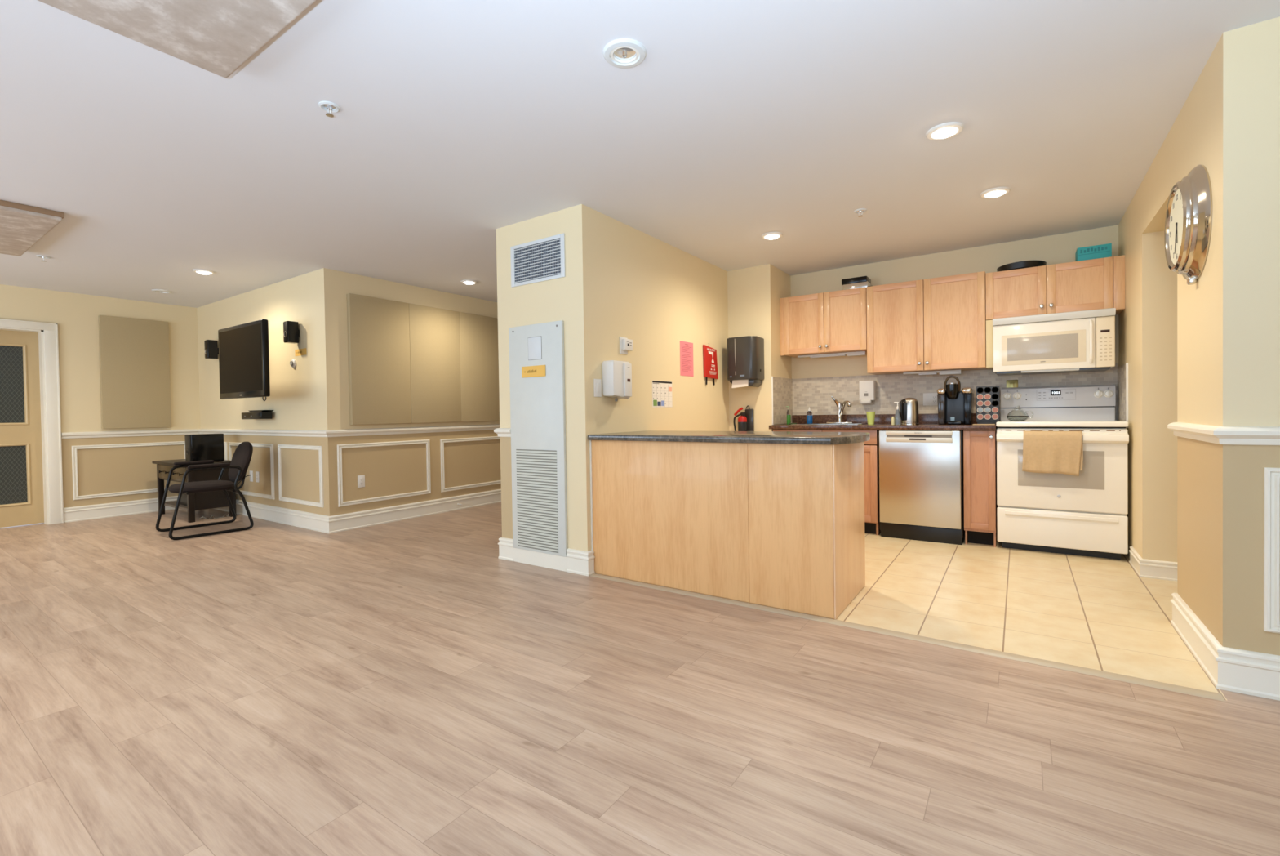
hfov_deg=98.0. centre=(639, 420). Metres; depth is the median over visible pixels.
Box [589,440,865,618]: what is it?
base cabinet
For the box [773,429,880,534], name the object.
base cabinet
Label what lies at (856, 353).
light
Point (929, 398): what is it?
outlet
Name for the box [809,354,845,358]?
diffuser
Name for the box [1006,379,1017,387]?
outlet plate
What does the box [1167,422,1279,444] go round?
trim
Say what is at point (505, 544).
baseboard
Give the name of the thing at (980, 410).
capsule
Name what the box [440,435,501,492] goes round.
trim
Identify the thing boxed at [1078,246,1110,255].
print
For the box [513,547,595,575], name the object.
baseboard
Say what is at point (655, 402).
picture
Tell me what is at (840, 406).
kitchen faucet
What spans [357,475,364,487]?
wall outlet
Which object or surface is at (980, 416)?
capsule
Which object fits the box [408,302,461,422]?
acoustic panel
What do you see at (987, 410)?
capsule
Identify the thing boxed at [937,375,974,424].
coffee maker
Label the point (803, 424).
basin
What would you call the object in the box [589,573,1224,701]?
floor transition strip
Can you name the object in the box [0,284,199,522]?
wall
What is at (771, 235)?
recessed light
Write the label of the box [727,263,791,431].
wall
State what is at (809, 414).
soap bottle
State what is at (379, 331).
acoustic panel
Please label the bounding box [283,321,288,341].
grille
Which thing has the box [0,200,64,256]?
ceiling panel
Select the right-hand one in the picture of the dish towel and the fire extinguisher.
the dish towel
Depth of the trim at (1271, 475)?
1.99 m
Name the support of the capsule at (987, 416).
in the rack
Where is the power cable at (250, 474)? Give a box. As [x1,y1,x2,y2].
[233,474,250,511]
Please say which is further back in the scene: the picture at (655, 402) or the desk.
the desk
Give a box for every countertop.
[587,430,870,444]
[768,413,997,430]
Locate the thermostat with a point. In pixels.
(625, 344)
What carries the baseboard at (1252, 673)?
attached to the wall at (1206, 351)
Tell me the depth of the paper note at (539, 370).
3.85 m
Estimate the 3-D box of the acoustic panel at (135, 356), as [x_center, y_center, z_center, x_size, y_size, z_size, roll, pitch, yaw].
[-5.694,-0.537,6.288,0.050,1.231,0.592,0,1,34]
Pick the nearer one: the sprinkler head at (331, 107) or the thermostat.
the sprinkler head at (331, 107)
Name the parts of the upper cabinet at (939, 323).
door, door, filler panel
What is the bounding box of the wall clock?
[1164,164,1212,284]
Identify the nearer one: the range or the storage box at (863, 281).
the range
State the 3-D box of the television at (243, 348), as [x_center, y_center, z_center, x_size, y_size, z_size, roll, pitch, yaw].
[-3.626,-0.543,5.353,0.990,0.721,0.392,0,1,34]
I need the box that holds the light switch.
[593,378,601,396]
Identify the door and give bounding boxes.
[0,318,63,527]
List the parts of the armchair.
armrest, frame, seat, armrest, frame, backrest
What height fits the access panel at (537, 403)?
1.580 m
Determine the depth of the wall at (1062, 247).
4.89 m
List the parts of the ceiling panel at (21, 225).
frame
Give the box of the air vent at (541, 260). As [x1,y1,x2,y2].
[510,232,565,287]
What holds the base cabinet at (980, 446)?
on the floor
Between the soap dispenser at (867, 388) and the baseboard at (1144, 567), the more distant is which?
the soap dispenser at (867, 388)
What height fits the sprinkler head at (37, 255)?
0.040 m
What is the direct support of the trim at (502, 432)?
attached to the wall at (620, 279)
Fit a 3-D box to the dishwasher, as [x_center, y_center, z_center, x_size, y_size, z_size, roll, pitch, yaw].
[2.384,0.508,4.670,0.599,0.884,0.602,0,1,34]
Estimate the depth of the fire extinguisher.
5.26 m
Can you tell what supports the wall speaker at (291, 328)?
attached to the wall at (312, 394)
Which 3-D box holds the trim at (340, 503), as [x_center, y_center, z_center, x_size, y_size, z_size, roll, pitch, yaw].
[-2.518,0.497,5.548,0.018,0.577,0.975,0,1,34]
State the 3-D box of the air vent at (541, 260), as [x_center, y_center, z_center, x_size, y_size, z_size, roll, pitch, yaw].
[-0.711,-1.101,3.837,0.510,0.288,0.010,0,1,34]
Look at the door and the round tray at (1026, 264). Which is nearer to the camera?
the round tray at (1026, 264)
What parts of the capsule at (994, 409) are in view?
lid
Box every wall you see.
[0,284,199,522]
[196,267,501,515]
[496,204,728,551]
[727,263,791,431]
[790,225,1118,378]
[1118,16,1279,655]
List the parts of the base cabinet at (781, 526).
panel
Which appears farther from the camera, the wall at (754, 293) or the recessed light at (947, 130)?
the wall at (754, 293)
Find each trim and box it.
[61,423,499,438]
[71,440,185,499]
[223,441,227,459]
[228,441,275,499]
[277,444,324,507]
[337,439,431,506]
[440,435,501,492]
[493,427,511,436]
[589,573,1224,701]
[771,376,773,424]
[1125,362,1128,422]
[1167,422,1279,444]
[1263,466,1279,633]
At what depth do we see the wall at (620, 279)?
4.03 m
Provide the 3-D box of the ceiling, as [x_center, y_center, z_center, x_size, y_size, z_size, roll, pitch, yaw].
[-0.064,-1.518,4.060,12.470,0.200,11.900,0,1,34]
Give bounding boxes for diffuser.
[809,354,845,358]
[918,373,937,374]
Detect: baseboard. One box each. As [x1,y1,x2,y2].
[63,488,501,533]
[497,537,513,560]
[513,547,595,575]
[1128,546,1177,581]
[1170,592,1279,700]
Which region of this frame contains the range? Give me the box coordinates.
[995,384,1128,559]
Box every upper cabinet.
[779,286,866,357]
[866,271,993,374]
[985,254,1124,319]
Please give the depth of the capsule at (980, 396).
4.35 m
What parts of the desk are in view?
leg, drawer, drawer, leg, leg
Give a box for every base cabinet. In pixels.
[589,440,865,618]
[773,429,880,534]
[963,429,997,546]
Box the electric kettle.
[899,397,919,424]
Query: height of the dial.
0.080 m
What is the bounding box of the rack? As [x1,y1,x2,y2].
[975,385,999,424]
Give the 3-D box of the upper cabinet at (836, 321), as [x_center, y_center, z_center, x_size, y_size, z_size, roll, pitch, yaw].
[1.754,-0.910,5.255,0.791,0.552,0.362,0,1,34]
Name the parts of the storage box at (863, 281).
lid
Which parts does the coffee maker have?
water tank, lift handle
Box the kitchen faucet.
[826,395,853,422]
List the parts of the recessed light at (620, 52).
bulb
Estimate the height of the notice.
0.290 m
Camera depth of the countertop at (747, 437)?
3.17 m
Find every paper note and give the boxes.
[294,347,306,355]
[521,364,545,377]
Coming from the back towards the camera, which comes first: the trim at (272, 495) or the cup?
the trim at (272, 495)
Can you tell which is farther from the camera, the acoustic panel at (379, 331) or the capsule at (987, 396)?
the acoustic panel at (379, 331)
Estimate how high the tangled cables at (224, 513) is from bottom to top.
0.045 m
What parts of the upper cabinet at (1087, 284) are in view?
door, door, filler panel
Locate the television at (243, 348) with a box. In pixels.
[217,319,270,400]
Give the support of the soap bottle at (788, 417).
on the countertop at (882, 421)
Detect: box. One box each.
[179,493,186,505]
[841,275,871,289]
[1075,243,1111,261]
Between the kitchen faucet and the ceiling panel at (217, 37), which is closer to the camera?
the ceiling panel at (217, 37)
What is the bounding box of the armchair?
[155,441,253,539]
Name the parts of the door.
pane, pane, pane moulding, pane moulding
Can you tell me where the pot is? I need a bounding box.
[1007,409,1028,420]
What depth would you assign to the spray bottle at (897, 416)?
4.66 m
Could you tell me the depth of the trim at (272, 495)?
5.79 m
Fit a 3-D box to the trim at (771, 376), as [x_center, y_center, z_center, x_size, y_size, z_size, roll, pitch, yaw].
[1.235,-0.190,5.184,0.012,0.451,0.012,0,1,34]
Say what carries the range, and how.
on the floor
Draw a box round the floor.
[0,502,1279,855]
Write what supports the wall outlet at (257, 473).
attached to the wall at (312, 394)
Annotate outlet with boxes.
[249,470,253,481]
[255,471,259,482]
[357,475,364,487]
[923,392,937,405]
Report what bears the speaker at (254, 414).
attached to the wall at (312, 394)
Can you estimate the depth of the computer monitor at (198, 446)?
5.87 m
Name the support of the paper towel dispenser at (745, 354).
attached to the wall at (754, 293)
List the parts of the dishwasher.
toe panel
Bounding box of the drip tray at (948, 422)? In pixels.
[946,421,962,424]
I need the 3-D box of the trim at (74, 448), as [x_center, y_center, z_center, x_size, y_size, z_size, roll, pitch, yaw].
[-5.709,0.539,6.286,0.018,0.575,1.000,0,1,34]
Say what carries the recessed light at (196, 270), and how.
in the ceiling
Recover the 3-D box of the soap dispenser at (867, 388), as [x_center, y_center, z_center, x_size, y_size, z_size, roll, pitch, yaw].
[2.115,-0.266,5.172,0.135,0.218,0.107,0,1,34]
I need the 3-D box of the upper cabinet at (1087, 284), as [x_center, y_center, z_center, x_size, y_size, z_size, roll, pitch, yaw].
[3.166,-0.985,4.290,0.839,0.378,0.362,0,1,34]
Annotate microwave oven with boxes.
[992,307,1115,375]
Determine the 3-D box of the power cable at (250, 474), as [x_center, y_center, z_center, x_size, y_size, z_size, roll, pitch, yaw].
[-4.286,0.801,5.986,0.187,0.443,0.031,-1,1,0]
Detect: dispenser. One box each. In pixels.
[602,360,631,400]
[726,335,764,387]
[858,380,875,404]
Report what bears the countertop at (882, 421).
on the base cabinet at (871, 446)
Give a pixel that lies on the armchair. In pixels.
(240, 461)
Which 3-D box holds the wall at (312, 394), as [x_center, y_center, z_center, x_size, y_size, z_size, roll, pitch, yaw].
[-2.309,-0.245,8.583,3.052,2.416,6.415,0,1,34]
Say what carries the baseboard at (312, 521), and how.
attached to the wall at (312, 394)
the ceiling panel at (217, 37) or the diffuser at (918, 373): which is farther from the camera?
the diffuser at (918, 373)
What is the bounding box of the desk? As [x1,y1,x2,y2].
[151,458,236,522]
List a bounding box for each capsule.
[977,393,983,399]
[977,400,983,405]
[977,407,983,413]
[977,413,983,419]
[984,393,991,399]
[984,400,991,405]
[984,407,991,413]
[984,413,991,419]
[991,406,998,412]
[991,413,998,419]
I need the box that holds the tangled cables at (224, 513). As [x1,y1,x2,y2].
[198,513,229,519]
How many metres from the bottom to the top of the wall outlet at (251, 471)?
0.115 m
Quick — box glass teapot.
[1006,404,1033,420]
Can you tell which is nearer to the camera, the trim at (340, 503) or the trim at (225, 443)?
the trim at (340, 503)
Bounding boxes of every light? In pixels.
[151,288,172,293]
[192,268,215,274]
[460,280,477,284]
[603,38,646,67]
[760,231,782,239]
[797,351,866,358]
[902,369,961,374]
[925,121,964,140]
[950,416,955,421]
[979,186,1010,198]
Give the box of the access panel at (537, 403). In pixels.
[508,320,567,556]
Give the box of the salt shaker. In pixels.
[891,416,894,424]
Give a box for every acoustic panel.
[97,315,171,428]
[346,293,411,424]
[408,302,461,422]
[458,311,499,421]
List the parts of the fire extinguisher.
lever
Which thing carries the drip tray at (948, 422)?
on the coffee maker
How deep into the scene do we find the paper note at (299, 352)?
5.33 m
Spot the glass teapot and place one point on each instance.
(1016, 414)
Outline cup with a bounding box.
[866,411,875,424]
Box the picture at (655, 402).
[653,400,657,405]
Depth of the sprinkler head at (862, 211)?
3.80 m
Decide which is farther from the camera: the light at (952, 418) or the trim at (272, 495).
the trim at (272, 495)
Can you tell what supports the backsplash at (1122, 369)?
attached to the wall at (1206, 351)
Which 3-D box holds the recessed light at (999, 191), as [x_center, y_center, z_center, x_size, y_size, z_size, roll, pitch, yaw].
[2.245,-1.433,3.517,0.164,0.026,0.164,0,1,34]
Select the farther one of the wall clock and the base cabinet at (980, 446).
the base cabinet at (980, 446)
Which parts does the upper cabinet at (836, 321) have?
filler panel, door, door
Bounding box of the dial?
[289,359,296,367]
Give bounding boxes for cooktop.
[995,419,1128,426]
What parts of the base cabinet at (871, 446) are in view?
drawer, drawer, door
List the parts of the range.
control knob, control knob, glass, oven door, drawer, door handle, control knob, control knob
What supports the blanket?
attached to the wall at (620, 279)
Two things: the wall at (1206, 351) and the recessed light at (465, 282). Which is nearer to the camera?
the wall at (1206, 351)
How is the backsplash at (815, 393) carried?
attached to the wall at (1062, 247)
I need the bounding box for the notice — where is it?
[680,340,693,376]
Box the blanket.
[702,342,718,385]
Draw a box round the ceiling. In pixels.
[0,0,1279,307]
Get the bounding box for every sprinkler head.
[35,254,51,262]
[318,101,340,117]
[853,208,866,217]
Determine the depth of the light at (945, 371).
4.71 m
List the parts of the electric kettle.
handle, lid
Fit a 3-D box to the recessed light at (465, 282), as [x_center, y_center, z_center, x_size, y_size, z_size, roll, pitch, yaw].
[-1.738,-1.404,5.662,0.164,0.026,0.164,0,1,34]
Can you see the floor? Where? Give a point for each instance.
(408, 686)
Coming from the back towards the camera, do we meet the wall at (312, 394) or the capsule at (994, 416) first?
the wall at (312, 394)
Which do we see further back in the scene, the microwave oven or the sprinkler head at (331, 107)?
the microwave oven
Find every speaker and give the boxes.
[204,339,218,359]
[241,409,273,418]
[283,320,299,343]
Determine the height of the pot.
0.082 m
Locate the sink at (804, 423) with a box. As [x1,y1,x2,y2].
[793,422,867,424]
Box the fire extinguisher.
[733,404,754,431]
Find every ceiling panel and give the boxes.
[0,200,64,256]
[37,0,316,77]
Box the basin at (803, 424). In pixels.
[803,423,854,424]
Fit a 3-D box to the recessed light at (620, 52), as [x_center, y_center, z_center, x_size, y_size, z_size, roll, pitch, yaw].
[-0.057,-1.379,2.099,0.164,0.017,0.164,0,1,34]
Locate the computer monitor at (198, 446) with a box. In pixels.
[184,433,224,461]
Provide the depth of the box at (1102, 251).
4.06 m
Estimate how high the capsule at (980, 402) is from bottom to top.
0.045 m
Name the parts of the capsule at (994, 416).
lid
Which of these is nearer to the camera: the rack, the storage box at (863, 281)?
the rack
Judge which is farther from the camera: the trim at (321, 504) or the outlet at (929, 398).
the trim at (321, 504)
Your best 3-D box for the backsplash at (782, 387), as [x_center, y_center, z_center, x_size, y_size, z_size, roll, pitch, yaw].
[1.390,-0.196,5.413,0.008,0.447,0.545,0,1,34]
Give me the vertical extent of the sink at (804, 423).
0.170 m
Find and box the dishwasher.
[879,429,964,544]
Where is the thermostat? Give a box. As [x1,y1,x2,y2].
[619,336,632,354]
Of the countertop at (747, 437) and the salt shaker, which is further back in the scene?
the salt shaker
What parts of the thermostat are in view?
plate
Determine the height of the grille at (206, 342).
0.190 m
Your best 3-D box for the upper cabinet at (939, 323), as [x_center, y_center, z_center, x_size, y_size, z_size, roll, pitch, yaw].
[2.473,-0.806,4.767,0.942,0.763,0.362,0,1,34]
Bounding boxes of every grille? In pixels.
[204,340,208,357]
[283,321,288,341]
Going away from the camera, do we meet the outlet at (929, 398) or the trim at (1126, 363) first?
the trim at (1126, 363)
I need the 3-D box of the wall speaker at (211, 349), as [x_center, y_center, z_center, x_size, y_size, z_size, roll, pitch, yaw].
[-4.917,-0.820,6.390,0.090,0.210,0.122,0,1,34]
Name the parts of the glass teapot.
lid, handle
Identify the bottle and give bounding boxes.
[786,405,791,424]
[806,406,813,423]
[893,401,901,424]
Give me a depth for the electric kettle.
4.63 m
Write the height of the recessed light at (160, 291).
0.017 m
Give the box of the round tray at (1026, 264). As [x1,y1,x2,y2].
[996,260,1046,271]
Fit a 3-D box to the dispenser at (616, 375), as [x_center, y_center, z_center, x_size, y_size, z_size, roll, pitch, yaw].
[-0.156,-0.274,3.823,0.116,0.277,0.200,0,1,34]
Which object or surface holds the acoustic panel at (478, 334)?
attached to the wall at (312, 394)
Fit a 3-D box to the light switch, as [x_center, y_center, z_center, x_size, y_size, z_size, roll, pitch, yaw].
[-0.281,-0.222,3.730,0.012,0.120,0.077,0,1,34]
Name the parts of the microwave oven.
door, door handle, control panel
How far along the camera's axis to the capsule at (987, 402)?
4.32 m
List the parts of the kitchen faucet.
lever, deck plate, spout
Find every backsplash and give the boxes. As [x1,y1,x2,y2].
[773,376,792,424]
[791,363,1117,420]
[1117,364,1128,427]
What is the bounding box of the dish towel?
[1022,430,1083,475]
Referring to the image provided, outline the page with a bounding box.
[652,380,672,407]
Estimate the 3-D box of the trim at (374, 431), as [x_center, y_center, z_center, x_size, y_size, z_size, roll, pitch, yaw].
[-2.684,0.066,8.003,3.083,0.066,7.410,0,1,34]

